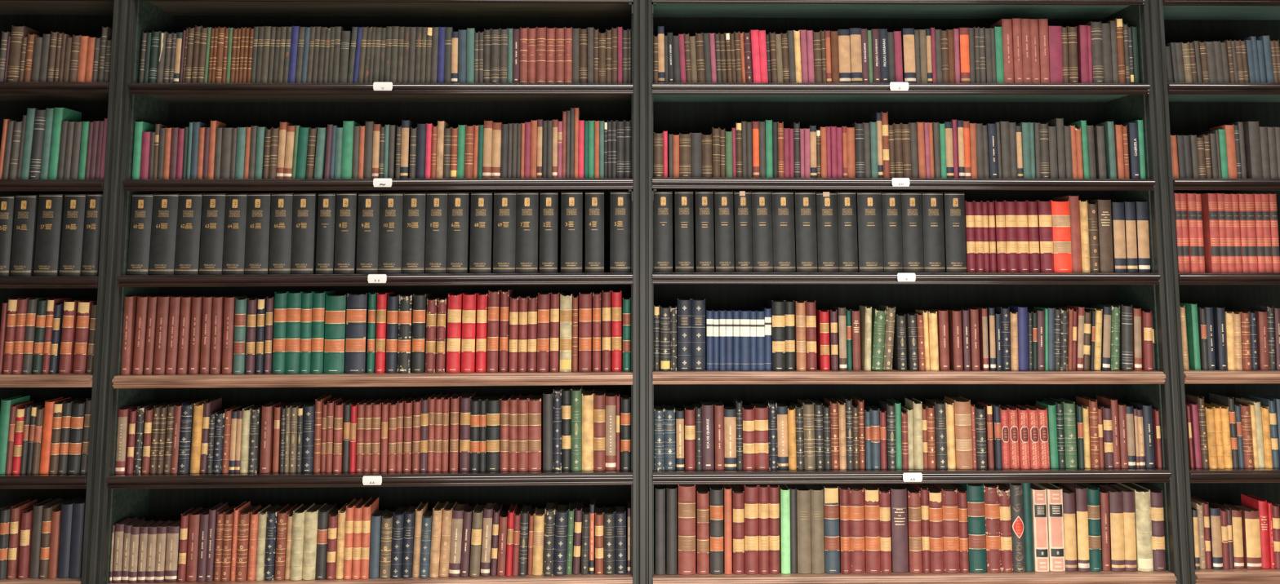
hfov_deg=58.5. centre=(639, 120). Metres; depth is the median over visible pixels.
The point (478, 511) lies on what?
book
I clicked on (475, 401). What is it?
book
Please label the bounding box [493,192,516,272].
volume
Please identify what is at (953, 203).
volume
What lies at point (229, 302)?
book
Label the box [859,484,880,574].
book
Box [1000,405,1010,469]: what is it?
book
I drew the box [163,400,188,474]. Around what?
book
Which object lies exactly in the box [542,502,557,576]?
book
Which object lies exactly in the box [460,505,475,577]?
book
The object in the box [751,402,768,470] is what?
book
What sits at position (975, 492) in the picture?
book
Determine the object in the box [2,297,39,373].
book
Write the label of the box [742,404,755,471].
book
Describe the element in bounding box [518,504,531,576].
book
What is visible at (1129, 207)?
book
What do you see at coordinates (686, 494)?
book
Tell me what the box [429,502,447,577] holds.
book
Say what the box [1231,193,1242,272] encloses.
book
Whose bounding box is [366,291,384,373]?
book
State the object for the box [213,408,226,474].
book
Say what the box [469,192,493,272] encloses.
volume
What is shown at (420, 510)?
book
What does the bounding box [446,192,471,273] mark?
volume
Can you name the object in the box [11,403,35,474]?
book
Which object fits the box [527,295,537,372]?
book
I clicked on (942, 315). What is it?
book
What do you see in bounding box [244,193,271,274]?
volume
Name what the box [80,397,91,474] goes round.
book
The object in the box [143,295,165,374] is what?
book
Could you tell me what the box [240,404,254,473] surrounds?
book
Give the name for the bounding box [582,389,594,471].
book
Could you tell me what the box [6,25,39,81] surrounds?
book
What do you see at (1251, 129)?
book
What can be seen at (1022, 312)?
book
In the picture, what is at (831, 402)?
book
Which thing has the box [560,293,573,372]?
book
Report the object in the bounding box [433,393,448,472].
book
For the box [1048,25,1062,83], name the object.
book
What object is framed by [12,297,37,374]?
book
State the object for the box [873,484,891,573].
book
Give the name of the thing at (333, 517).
book
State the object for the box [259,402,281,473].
book
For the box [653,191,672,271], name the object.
volume
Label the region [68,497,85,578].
book
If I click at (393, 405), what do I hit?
book
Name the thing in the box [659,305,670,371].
book
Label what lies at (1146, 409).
book
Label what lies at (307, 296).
book
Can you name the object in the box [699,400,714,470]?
book
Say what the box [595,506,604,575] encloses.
book
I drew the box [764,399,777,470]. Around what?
book
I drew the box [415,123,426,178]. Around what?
book
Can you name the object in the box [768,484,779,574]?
book
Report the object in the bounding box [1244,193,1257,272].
book
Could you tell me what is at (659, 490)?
book
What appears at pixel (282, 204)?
volume
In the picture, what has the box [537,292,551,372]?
book
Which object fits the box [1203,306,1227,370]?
book
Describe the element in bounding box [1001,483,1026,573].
book
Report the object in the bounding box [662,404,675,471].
book
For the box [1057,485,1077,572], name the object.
book
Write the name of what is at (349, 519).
book
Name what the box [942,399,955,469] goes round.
book
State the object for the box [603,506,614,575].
book
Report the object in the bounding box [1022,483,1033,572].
book
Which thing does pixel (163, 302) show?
book
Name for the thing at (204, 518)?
book
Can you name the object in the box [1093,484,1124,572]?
book
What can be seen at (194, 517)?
book
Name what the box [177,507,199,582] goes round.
book
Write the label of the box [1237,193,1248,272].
book
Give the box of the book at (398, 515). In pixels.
[390,506,408,579]
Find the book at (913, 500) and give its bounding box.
[902,484,922,573]
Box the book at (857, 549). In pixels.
[844,484,865,573]
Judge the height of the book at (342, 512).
0.192 m
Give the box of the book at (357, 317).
[344,292,368,373]
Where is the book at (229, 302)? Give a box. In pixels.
[222,296,246,374]
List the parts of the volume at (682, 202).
gilt plate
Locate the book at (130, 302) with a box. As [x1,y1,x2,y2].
[120,295,148,375]
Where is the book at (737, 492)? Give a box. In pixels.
[729,484,744,574]
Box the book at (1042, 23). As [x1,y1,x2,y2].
[1038,18,1049,83]
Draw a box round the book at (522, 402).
[517,394,530,471]
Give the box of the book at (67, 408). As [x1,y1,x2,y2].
[57,397,88,474]
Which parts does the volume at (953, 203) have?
gilt plate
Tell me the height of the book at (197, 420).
0.200 m
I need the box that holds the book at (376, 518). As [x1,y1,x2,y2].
[368,509,386,578]
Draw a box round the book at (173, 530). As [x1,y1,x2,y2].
[164,520,180,582]
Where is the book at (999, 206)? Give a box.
[994,200,1007,272]
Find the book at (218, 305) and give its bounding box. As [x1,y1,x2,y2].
[209,296,231,374]
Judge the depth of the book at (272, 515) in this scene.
3.34 m
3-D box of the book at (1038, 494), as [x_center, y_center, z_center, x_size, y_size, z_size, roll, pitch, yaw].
[1.186,1.224,3.442,0.041,0.236,0.125,0,-7,-1]
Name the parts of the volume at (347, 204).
gilt plate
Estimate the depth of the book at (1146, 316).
3.46 m
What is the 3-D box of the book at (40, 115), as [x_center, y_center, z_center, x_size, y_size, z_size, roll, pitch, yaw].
[-1.828,0.079,3.519,0.039,0.216,0.126,0,-7,-1]
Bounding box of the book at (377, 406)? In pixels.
[370,399,387,472]
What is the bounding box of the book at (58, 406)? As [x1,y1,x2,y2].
[48,398,73,474]
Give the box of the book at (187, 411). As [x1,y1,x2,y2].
[177,400,204,474]
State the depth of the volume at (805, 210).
3.48 m
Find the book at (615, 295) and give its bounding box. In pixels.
[611,289,621,372]
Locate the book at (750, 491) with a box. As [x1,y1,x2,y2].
[740,484,758,575]
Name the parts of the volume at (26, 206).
gilt plate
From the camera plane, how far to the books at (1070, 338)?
3.49 m
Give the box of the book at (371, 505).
[360,497,378,579]
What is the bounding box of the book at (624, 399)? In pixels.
[620,393,630,471]
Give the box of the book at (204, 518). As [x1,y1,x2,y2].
[196,506,213,582]
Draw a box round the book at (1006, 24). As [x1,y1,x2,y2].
[990,18,1013,83]
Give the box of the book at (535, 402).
[528,394,542,471]
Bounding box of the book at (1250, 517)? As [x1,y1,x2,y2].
[1228,504,1262,569]
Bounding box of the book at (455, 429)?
[449,393,463,472]
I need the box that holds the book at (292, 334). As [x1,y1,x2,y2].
[284,290,311,373]
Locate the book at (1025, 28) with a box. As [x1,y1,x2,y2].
[1020,18,1031,83]
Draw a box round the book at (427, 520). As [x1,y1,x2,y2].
[419,509,432,578]
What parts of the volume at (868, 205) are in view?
gilt plate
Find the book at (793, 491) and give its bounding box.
[786,484,797,573]
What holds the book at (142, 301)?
on the bookcase
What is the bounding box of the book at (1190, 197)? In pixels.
[1186,193,1199,272]
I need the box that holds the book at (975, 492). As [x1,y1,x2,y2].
[955,484,986,573]
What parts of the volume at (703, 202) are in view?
gilt plate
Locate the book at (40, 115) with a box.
[28,108,46,179]
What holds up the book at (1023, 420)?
on the bookcase
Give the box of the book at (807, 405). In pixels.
[797,399,815,470]
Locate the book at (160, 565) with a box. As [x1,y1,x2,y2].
[154,520,177,582]
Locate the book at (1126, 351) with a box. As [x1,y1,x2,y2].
[1106,303,1133,371]
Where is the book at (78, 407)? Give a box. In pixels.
[66,398,87,474]
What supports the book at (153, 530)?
on the bookcase
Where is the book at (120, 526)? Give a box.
[112,517,137,583]
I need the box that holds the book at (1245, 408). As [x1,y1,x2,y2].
[1234,401,1253,469]
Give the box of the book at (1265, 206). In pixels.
[1261,193,1272,272]
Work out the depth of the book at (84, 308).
3.40 m
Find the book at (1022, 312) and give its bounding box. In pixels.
[1007,305,1028,371]
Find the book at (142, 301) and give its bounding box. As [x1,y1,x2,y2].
[132,295,159,374]
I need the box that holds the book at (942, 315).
[929,309,949,371]
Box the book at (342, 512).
[335,503,347,579]
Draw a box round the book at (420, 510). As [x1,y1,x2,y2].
[412,502,427,577]
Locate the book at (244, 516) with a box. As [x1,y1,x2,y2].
[235,505,260,582]
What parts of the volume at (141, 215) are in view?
gilt plate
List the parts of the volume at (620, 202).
gilt plate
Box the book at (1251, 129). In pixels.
[1243,120,1262,178]
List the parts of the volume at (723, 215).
gilt plate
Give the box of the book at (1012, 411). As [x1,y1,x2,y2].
[1000,404,1019,469]
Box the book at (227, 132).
[220,127,232,178]
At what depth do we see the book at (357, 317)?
3.41 m
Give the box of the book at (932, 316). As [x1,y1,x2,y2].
[927,310,938,371]
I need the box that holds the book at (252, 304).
[245,297,258,374]
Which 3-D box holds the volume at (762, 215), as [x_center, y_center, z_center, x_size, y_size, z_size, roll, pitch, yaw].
[0.370,0.350,3.563,0.061,0.244,0.195,0,-7,-1]
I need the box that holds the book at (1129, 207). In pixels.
[1120,201,1137,272]
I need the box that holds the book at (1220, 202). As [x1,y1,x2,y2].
[1216,193,1227,272]
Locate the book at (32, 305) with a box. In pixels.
[22,297,55,374]
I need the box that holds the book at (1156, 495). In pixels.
[1138,483,1165,571]
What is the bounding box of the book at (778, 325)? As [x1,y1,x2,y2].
[767,299,785,371]
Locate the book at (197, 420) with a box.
[189,399,208,474]
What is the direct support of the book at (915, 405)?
on the bookcase
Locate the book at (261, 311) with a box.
[255,297,266,374]
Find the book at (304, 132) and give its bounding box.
[295,127,309,178]
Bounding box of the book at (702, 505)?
[695,484,709,575]
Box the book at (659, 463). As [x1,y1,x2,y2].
[653,404,664,471]
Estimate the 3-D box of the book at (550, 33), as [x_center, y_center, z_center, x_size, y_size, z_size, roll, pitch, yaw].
[-0.277,-0.195,3.572,0.027,0.178,0.100,0,-7,-1]
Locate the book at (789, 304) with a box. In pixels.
[782,299,795,371]
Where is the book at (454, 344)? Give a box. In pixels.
[446,293,463,373]
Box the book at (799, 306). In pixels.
[794,300,806,371]
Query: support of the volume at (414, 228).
on the bookcase
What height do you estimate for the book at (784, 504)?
0.240 m
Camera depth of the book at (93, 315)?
3.40 m
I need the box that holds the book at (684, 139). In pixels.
[679,133,690,177]
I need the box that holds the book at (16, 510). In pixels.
[6,499,37,580]
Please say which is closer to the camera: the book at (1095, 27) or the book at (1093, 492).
the book at (1093, 492)
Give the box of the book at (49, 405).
[39,397,71,474]
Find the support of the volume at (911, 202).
on the bookcase
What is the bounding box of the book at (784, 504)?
[778,484,790,574]
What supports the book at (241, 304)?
on the bookcase
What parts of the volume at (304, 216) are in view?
gilt plate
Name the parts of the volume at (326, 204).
gilt plate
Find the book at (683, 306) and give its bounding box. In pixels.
[675,297,691,371]
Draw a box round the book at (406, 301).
[397,293,413,373]
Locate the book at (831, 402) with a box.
[823,397,839,470]
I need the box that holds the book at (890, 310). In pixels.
[878,305,895,371]
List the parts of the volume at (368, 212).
gilt plate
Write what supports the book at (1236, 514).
on the bookcase
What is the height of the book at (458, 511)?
0.189 m
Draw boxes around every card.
[362,475,382,485]
[367,274,386,283]
[373,81,392,90]
[373,178,391,186]
[889,81,908,90]
[891,177,910,186]
[897,273,915,281]
[902,473,922,482]
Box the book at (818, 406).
[809,400,824,470]
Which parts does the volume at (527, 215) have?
gilt plate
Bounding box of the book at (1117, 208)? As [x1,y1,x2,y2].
[1111,201,1126,272]
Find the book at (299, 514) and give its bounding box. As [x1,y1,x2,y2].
[289,504,312,581]
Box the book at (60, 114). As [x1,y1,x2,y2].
[48,106,81,179]
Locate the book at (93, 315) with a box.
[86,303,97,373]
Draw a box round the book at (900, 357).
[892,313,906,371]
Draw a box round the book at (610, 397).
[605,391,615,471]
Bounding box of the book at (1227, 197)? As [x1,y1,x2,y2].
[1223,193,1235,272]
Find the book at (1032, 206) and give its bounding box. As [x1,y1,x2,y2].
[1026,200,1039,272]
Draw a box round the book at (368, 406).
[363,399,378,473]
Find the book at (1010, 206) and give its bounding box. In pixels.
[1004,200,1018,272]
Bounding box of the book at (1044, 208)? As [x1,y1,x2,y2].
[1036,200,1053,272]
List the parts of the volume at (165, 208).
gilt plate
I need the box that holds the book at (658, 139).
[653,132,663,177]
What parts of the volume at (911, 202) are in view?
gilt plate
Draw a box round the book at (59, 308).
[48,302,63,373]
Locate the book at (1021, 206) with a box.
[1015,200,1029,272]
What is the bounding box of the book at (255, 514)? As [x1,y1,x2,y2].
[247,506,265,581]
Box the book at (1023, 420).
[1008,404,1030,469]
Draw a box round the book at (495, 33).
[490,28,500,83]
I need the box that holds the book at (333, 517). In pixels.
[326,507,339,580]
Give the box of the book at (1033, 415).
[1017,404,1040,469]
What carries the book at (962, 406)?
on the bookcase
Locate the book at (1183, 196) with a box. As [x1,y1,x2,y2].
[1180,193,1190,272]
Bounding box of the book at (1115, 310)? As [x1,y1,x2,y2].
[1097,304,1119,371]
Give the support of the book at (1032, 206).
on the bookcase
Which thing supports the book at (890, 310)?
on the bookcase
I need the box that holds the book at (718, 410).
[711,401,724,470]
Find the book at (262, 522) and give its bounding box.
[255,504,275,581]
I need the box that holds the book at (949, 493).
[931,484,959,573]
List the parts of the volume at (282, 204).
gilt plate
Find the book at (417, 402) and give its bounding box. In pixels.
[412,395,422,472]
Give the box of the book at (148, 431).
[141,406,153,474]
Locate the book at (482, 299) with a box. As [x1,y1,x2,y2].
[475,292,488,373]
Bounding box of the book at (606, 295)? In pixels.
[602,289,610,372]
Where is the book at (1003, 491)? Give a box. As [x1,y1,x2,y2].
[995,484,1013,573]
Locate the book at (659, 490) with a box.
[653,484,665,575]
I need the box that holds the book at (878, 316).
[871,308,885,371]
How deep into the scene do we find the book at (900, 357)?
3.45 m
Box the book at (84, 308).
[72,299,97,373]
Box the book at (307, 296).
[299,290,321,373]
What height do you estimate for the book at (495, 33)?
0.173 m
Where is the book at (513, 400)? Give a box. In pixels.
[508,394,520,471]
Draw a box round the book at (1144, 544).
[1116,483,1153,572]
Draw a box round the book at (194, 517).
[186,506,211,582]
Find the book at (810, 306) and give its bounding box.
[800,299,817,371]
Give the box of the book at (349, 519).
[343,498,362,580]
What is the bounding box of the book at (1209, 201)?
[1200,193,1221,272]
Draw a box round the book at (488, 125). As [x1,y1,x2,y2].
[482,120,493,177]
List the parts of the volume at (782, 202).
gilt plate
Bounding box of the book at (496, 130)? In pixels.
[491,122,502,177]
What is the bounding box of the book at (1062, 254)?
[1050,200,1072,272]
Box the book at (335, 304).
[323,293,346,373]
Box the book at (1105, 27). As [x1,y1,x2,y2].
[1101,22,1112,83]
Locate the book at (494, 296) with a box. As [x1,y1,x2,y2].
[486,289,501,373]
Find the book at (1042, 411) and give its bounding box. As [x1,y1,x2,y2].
[1027,404,1049,469]
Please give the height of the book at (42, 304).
0.218 m
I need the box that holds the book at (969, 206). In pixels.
[964,200,976,272]
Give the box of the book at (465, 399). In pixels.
[459,391,475,471]
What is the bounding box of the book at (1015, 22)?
[1011,17,1022,83]
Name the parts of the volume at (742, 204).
gilt plate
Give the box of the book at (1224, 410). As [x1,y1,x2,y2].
[1204,403,1232,469]
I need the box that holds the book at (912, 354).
[900,312,918,371]
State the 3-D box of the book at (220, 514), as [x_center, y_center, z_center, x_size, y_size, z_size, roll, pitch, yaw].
[-1.231,1.252,3.380,0.021,0.193,0.101,1,-7,-1]
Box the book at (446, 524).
[439,502,457,577]
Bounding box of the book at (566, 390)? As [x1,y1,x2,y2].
[561,385,572,471]
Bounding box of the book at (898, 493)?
[882,484,908,573]
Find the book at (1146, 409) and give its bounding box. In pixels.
[1129,401,1155,468]
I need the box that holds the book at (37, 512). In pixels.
[29,498,59,578]
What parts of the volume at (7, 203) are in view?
gilt plate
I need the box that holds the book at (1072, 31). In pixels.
[1066,26,1078,83]
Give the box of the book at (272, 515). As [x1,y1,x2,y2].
[263,504,286,581]
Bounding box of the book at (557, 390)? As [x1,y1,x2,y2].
[553,386,563,471]
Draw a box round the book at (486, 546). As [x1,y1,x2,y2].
[480,502,496,577]
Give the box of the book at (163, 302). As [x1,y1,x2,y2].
[153,295,181,374]
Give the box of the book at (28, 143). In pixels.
[20,107,41,179]
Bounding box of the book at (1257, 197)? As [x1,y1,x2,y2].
[1253,193,1265,272]
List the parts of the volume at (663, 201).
gilt plate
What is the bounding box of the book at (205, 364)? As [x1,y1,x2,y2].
[200,295,224,374]
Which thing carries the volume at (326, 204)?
on the bookcase
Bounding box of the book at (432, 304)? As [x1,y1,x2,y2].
[425,297,438,373]
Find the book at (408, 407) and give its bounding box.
[403,397,416,472]
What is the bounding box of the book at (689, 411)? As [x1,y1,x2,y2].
[683,404,695,470]
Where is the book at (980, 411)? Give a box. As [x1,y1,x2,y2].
[973,404,986,469]
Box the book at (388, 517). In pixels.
[379,510,394,579]
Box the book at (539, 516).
[532,507,545,576]
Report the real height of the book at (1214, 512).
0.175 m
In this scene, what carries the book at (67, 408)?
on the bookcase
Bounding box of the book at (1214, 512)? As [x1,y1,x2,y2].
[1208,503,1222,570]
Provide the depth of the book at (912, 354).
3.45 m
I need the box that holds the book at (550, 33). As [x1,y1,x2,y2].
[546,26,555,83]
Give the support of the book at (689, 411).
on the bookcase
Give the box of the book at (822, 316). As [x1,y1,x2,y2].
[815,309,830,371]
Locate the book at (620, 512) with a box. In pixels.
[614,505,626,574]
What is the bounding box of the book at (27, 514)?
[17,506,33,579]
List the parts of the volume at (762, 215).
gilt plate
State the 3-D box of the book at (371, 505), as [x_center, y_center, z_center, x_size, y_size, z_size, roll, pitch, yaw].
[-0.804,1.241,3.396,0.024,0.207,0.123,1,-7,-1]
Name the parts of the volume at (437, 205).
gilt plate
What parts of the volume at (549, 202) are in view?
gilt plate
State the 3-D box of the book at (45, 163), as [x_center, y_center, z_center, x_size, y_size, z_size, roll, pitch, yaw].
[-1.800,0.078,3.522,0.022,0.218,0.122,2,-7,-1]
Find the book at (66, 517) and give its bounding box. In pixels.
[57,496,84,578]
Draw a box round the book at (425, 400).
[419,394,431,472]
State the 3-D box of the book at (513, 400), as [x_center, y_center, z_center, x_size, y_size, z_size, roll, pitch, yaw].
[-0.377,0.940,3.438,0.025,0.211,0.117,0,-7,-1]
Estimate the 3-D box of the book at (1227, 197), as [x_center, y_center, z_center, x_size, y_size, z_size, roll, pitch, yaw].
[1.807,0.353,3.559,0.025,0.241,0.124,0,-7,-1]
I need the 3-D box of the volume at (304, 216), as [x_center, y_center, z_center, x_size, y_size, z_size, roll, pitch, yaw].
[-1.018,0.352,3.535,0.067,0.242,0.195,0,-7,-1]
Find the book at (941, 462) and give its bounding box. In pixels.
[924,398,947,469]
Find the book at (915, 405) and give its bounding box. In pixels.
[905,398,923,470]
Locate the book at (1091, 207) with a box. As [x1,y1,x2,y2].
[1087,203,1099,272]
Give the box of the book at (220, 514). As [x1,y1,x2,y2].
[213,506,234,582]
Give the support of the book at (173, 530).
on the bookcase
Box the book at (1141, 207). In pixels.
[1134,201,1150,272]
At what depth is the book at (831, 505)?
3.37 m
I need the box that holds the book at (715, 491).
[706,484,723,574]
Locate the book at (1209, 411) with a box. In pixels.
[1204,405,1217,469]
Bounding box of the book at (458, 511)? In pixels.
[448,502,467,577]
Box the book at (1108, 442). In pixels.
[1097,403,1114,469]
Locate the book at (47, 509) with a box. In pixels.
[39,498,70,579]
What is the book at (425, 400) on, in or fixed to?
on the bookcase
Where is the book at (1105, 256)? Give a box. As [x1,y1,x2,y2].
[1087,200,1113,272]
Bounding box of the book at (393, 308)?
[385,293,399,373]
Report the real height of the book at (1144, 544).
0.232 m
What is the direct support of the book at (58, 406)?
on the bookcase
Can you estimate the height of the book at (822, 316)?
0.179 m
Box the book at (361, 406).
[355,399,372,472]
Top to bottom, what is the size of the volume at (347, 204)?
0.243 m
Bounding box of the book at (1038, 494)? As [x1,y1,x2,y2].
[1030,483,1048,573]
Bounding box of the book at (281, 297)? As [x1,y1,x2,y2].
[271,291,288,373]
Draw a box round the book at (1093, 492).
[1076,483,1102,572]
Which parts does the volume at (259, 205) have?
gilt plate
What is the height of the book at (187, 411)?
0.201 m
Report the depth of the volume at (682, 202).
3.47 m
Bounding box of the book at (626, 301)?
[622,297,631,372]
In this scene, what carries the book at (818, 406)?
on the bookcase
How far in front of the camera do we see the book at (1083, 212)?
3.49 m
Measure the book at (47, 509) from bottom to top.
0.202 m
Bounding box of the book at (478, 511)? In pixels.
[469,503,486,577]
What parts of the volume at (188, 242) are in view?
gilt plate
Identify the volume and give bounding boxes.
[0,195,15,275]
[9,195,39,275]
[33,194,64,275]
[58,194,86,275]
[80,193,102,275]
[126,194,153,275]
[148,193,178,274]
[173,193,203,274]
[199,193,226,274]
[222,193,247,274]
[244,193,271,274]
[268,193,293,274]
[290,193,318,274]
[315,193,336,273]
[333,192,358,273]
[355,193,380,273]
[377,192,403,273]
[401,192,426,273]
[425,192,448,273]
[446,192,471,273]
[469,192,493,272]
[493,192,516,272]
[515,191,539,272]
[538,191,560,272]
[560,191,584,272]
[585,191,604,272]
[609,191,631,271]
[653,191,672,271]
[672,191,693,271]
[693,191,714,271]
[713,191,734,271]
[733,191,752,271]
[751,191,773,271]
[771,191,795,271]
[793,191,817,271]
[815,191,838,271]
[835,191,857,271]
[855,191,883,272]
[880,192,903,272]
[901,192,924,272]
[921,192,945,272]
[942,192,966,272]
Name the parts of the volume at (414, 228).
gilt plate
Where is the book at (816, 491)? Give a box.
[806,484,824,574]
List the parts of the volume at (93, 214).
gilt plate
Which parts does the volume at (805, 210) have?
gilt plate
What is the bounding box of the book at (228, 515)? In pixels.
[221,506,235,582]
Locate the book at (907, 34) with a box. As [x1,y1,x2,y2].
[899,27,915,83]
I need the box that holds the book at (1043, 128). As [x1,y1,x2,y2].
[1039,122,1049,178]
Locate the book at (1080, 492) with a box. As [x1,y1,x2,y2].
[1058,483,1089,572]
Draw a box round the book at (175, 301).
[165,295,195,374]
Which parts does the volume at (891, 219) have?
gilt plate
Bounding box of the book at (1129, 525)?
[1105,483,1137,572]
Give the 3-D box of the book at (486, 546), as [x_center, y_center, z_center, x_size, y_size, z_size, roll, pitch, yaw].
[-0.451,1.245,3.397,0.033,0.192,0.101,0,-7,-1]
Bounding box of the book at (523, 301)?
[518,295,529,372]
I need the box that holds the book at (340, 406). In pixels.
[333,399,351,473]
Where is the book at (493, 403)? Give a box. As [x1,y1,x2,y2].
[486,395,503,471]
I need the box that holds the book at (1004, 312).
[991,306,1010,371]
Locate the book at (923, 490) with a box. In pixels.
[911,484,930,573]
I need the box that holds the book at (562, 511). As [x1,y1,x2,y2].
[553,503,568,576]
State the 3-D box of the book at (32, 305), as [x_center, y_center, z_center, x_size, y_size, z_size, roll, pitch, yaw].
[-1.815,0.648,3.446,0.028,0.222,0.125,1,-7,-1]
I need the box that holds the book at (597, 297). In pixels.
[592,291,601,372]
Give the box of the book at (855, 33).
[848,27,862,83]
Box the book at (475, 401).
[470,395,483,472]
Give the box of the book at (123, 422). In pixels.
[115,405,140,475]
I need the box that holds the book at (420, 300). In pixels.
[411,293,431,373]
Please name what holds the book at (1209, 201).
on the bookcase
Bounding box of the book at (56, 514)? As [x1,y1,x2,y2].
[48,507,61,579]
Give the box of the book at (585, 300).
[578,291,592,372]
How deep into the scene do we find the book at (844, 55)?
3.54 m
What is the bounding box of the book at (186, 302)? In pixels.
[177,295,204,374]
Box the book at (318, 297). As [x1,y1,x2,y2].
[311,290,336,373]
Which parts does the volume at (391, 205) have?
gilt plate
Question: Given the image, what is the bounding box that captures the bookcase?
[0,0,1279,583]
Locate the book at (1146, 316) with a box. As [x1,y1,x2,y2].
[1141,310,1153,371]
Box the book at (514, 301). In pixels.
[508,296,519,373]
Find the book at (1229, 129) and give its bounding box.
[1209,124,1237,178]
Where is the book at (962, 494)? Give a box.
[951,484,968,573]
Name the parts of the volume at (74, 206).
gilt plate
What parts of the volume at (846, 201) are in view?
gilt plate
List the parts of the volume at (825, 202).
gilt plate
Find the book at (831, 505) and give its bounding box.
[818,484,839,574]
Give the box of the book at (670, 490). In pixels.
[665,484,676,575]
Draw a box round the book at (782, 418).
[776,402,788,470]
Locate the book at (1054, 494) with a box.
[1035,483,1065,572]
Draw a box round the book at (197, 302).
[188,296,207,374]
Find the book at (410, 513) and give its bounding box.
[401,505,417,578]
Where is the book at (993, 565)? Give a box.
[983,484,1001,573]
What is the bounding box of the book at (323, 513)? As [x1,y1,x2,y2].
[315,503,336,580]
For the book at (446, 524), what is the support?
on the bookcase
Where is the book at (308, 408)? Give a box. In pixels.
[302,400,315,473]
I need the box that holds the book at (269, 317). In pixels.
[263,296,274,374]
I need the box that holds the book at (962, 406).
[944,395,973,470]
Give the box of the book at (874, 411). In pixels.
[863,405,880,470]
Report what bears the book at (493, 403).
on the bookcase
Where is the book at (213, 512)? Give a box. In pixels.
[205,502,227,582]
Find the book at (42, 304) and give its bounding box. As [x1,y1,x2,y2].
[31,297,56,373]
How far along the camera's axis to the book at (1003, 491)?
3.38 m
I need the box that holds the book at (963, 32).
[958,26,969,83]
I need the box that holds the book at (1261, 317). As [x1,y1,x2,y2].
[1242,310,1269,370]
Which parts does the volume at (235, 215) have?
gilt plate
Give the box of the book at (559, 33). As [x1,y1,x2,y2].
[555,26,564,83]
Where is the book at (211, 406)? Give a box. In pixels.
[200,397,222,473]
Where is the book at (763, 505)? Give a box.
[757,484,768,574]
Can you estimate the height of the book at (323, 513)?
0.194 m
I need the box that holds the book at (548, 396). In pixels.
[542,389,553,471]
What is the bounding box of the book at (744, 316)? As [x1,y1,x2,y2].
[737,309,750,371]
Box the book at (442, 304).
[435,297,448,373]
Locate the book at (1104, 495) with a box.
[1092,484,1111,571]
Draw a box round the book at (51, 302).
[41,297,71,373]
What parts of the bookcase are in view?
shelf, shelf, shelf, shelf, shelf, shelf, panel, shelf, panel, shelf, shelf, shelf, shelf, shelf, shelf, shelf, panel, panel, panel, shelf, shelf, shelf, shelf, shelf, shelf, shelf, panel, shelf, panel, shelf, shelf, shelf, shelf, shelf, shelf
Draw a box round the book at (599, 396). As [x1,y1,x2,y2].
[594,389,605,471]
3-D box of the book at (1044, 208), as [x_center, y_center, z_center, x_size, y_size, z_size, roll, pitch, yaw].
[1.239,0.360,3.537,0.040,0.219,0.116,0,-7,-1]
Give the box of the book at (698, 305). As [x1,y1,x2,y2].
[689,297,705,371]
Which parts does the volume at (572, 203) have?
gilt plate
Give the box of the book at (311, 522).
[302,503,326,580]
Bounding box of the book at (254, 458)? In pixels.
[248,404,262,474]
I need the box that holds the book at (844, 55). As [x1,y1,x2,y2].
[836,29,851,83]
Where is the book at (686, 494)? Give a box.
[675,484,695,575]
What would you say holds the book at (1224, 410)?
on the bookcase
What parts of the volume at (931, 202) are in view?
gilt plate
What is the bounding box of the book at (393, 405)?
[387,399,398,472]
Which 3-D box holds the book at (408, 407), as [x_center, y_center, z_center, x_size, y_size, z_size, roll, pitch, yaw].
[-0.689,0.944,3.431,0.023,0.204,0.111,0,-7,-1]
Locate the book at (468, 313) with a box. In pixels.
[461,292,480,373]
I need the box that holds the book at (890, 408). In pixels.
[879,400,896,470]
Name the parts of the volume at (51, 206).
gilt plate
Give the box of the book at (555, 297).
[549,291,560,372]
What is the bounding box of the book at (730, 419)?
[723,405,736,470]
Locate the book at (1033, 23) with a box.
[1029,18,1039,83]
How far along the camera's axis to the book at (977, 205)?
3.48 m
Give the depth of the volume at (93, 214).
3.43 m
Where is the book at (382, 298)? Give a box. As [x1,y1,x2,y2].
[374,292,394,373]
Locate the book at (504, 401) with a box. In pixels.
[500,395,511,471]
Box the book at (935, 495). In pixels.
[924,484,943,573]
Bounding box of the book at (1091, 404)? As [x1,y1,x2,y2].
[1075,396,1099,469]
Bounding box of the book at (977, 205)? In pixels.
[973,200,984,272]
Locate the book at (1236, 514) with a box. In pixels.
[1222,503,1244,569]
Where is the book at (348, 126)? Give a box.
[341,120,360,178]
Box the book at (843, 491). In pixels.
[835,484,850,574]
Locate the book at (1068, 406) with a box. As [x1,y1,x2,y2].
[1050,398,1077,469]
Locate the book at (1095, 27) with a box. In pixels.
[1083,21,1103,83]
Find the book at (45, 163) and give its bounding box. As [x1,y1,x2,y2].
[40,107,54,179]
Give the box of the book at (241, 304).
[232,297,257,374]
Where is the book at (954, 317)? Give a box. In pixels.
[943,309,963,371]
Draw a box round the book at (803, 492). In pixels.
[793,484,811,574]
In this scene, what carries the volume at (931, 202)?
on the bookcase
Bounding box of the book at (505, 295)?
[498,288,512,373]
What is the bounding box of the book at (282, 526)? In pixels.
[274,503,297,581]
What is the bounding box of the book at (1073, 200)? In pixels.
[1053,195,1081,272]
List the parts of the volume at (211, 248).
gilt plate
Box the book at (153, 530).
[145,520,168,582]
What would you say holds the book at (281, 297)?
on the bookcase
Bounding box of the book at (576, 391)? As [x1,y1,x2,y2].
[571,385,582,471]
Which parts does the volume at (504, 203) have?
gilt plate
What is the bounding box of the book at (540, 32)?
[536,26,546,83]
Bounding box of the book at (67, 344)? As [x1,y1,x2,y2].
[57,299,92,373]
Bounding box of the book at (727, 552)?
[721,484,732,574]
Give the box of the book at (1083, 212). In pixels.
[1078,200,1090,272]
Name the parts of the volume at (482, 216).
gilt plate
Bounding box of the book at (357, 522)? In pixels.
[351,499,368,579]
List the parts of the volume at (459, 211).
gilt plate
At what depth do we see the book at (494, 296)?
3.42 m
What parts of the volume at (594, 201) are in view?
gilt plate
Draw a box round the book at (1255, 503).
[1240,494,1270,568]

